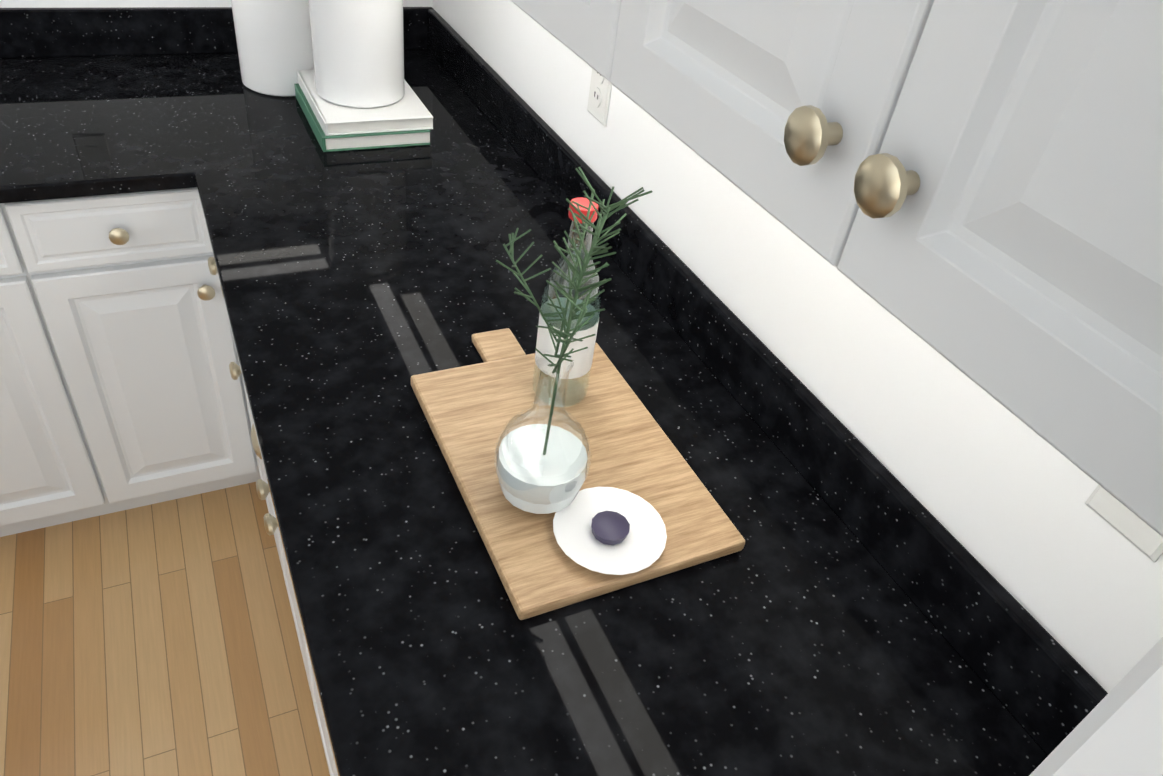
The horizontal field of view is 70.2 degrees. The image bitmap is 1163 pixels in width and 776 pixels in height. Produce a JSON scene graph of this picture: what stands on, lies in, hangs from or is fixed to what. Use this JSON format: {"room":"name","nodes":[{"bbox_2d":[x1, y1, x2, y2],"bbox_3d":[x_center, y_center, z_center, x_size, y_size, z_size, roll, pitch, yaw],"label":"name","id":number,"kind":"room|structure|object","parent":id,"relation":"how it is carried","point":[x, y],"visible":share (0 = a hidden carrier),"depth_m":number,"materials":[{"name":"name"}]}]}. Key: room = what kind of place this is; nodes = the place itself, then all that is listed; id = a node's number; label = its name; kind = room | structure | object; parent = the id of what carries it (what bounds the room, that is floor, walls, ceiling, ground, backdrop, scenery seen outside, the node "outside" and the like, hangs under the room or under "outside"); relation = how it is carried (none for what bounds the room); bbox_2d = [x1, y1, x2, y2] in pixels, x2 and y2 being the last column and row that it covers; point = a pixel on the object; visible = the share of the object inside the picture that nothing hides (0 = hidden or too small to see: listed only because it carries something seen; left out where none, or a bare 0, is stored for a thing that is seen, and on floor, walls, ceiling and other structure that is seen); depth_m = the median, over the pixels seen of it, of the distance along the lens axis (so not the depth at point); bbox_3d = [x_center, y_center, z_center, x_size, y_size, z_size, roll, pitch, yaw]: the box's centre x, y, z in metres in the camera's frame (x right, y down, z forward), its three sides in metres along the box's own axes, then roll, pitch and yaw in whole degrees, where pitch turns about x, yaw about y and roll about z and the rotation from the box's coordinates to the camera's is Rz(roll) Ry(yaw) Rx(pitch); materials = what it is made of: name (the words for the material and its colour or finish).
{"room":"kitchen","nodes":[
{"label":"kitchen","id":0,"kind":"room"},
{"bbox_2d":[0,482,329,775],"bbox_3d":[-2.636,0.778,1.214,6.000,0.060,12.170,-12,43,-23],"label":"floor","id":1,"kind":"structure","parent":0,"point":[159,639],"depth_m":1.76,"materials":[{"name":"brown wood"}]},
{"bbox_2d":[0,7,525,536],"bbox_3d":[-1.652,-0.163,1.580,3.017,1.162,0.675,-12,43,-23],"label":"base cabinet","id":2,"kind":"object","parent":1,"relation":"on","point":[112,392],"depth_m":1.72,"materials":[{"name":"white paint"}]},
{"bbox_2d":[231,0,313,96],"bbox_3d":[-0.655,-0.824,1.775,0.184,0.336,0.184,-12,43,-23],"label":"canister","id":3,"kind":"object","parent":2,"relation":"on","point":[274,44],"visible":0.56,"depth_m":1.75,"materials":[{"name":"white ceramic"}]},
{"bbox_2d":[294,70,432,151],"bbox_3d":[-0.465,-0.596,1.755,0.225,0.056,0.296,-12,43,-23],"label":"books","id":4,"kind":"object","parent":2,"relation":"on","point":[406,120],"visible":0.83,"depth_m":1.67,"materials":[{"name":"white paper"}]},
{"bbox_2d":[308,0,403,107],"bbox_3d":[-0.443,-0.750,1.632,0.184,0.336,0.184,-12,43,-23],"label":"canister","id":5,"kind":"object","parent":4,"relation":"on","point":[358,52],"visible":1,"depth_m":1.62,"materials":[{"name":"white ceramic"}]},
{"bbox_2d":[168,103,1107,775],"bbox_3d":[-0.137,0.341,1.365,0.647,1.013,1.500,-12,43,-23],"label":"base cabinet","id":6,"kind":"object","parent":1,"relation":"on","point":[216,273],"depth_m":0.95,"materials":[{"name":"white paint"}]},
{"bbox_2d":[411,328,744,619],"bbox_3d":[-0.035,0.064,1.056,0.280,0.018,0.470,-12,43,-23],"label":"cutting board","id":7,"kind":"object","parent":6,"relation":"on","point":[469,411],"visible":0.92,"depth_m":1.01,"materials":[{"name":"brown wood"}]},
{"bbox_2d":[533,197,601,406],"bbox_3d":[-0.013,-0.103,1.029,0.074,0.278,0.074,-12,43,-23],"label":"glass bottle","id":8,"kind":"object","parent":7,"relation":"on","point":[582,362],"visible":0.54,"depth_m":1.04,"materials":[{"name":"white"}]},
{"bbox_2d":[494,167,652,513],"bbox_3d":[-0.030,-0.036,0.836,0.118,0.412,0.131,-12,43,-23],"label":"vase","id":9,"kind":"object","parent":7,"relation":"on","point":[541,468],"visible":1,"depth_m":0.89,"materials":[{"name":"clear glass"}]},
{"bbox_2d":[553,487,666,574],"bbox_3d":[0.032,0.156,0.921,0.128,0.025,0.128,-12,43,-23],"label":"plate","id":10,"kind":"object","parent":7,"relation":"on","point":[610,530],"visible":0.96,"depth_m":0.92,"materials":[{"name":"white ceramic"}]},
{"bbox_2d":[1029,637,1162,775],"bbox_3d":[0.398,0.470,0.114,0.721,2.510,0.780,-12,43,-23],"label":"tall cabinet","id":11,"kind":"object","parent":1,"relation":"on","point":[1117,730],"depth_m":0.07,"materials":[{"name":"white paint"}]},
{"bbox_2d":[0,0,432,7],"bbox_3d":[-2.815,-0.815,0.878,6.000,2.770,0.150,-12,43,-23],"label":"wall","id":12,"kind":"structure","parent":0,"point":[118,3],"depth_m":1.85,"materials":[{"name":"white paint"}]},
{"bbox_2d":[433,0,1162,692],"bbox_3d":[1.223,0.795,-0.335,0.284,2.770,6.834,-12,43,-23],"label":"wall","id":13,"kind":"structure","parent":0,"point":[995,488],"depth_m":0.95,"materials":[{"name":"white paint"}]},
{"bbox_2d":[510,0,593,61],"bbox_3d":[0.169,-0.809,0.537,0.327,1.102,0.311,-12,43,-23],"label":"upper cabinet","id":14,"kind":"object","parent":13,"relation":"attached to","point":[568,21],"depth_m":0.76,"materials":[{"name":"white paint"}]},
{"bbox_2d":[587,68,611,126],"bbox_3d":[0.031,-0.511,1.400,0.009,0.115,0.070,-12,43,-23],"label":"electrical outlet","id":15,"kind":"object","parent":13,"relation":"attached to","point":[599,97],"visible":0.73,"depth_m":1.41,"materials":[{"name":"white plastic"}]},
{"bbox_2d":[586,0,881,239],"bbox_3d":[0.299,-0.619,0.329,0.327,1.102,0.310,-12,43,-23],"label":"upper cabinet","id":16,"kind":"object","parent":13,"relation":"attached to","point":[759,90],"depth_m":0.55,"materials":[{"name":"white paint"}]},
{"bbox_2d":[802,0,1162,536],"bbox_3d":[0.428,-0.431,0.123,0.327,1.102,0.304,-12,43,-23],"label":"upper cabinet","id":17,"kind":"object","parent":13,"relation":"attached to","point":[972,190],"depth_m":0.39,"materials":[{"name":"white paint"}]},
{"bbox_2d":[1085,484,1162,561],"bbox_3d":[0.469,0.080,0.678,0.009,0.115,0.070,-12,43,-23],"label":"electrical outlet","id":18,"kind":"object","parent":13,"relation":"attached to","point":[1128,524],"visible":0.23,"depth_m":0.70,"materials":[{"name":"white plastic"}]}
]}

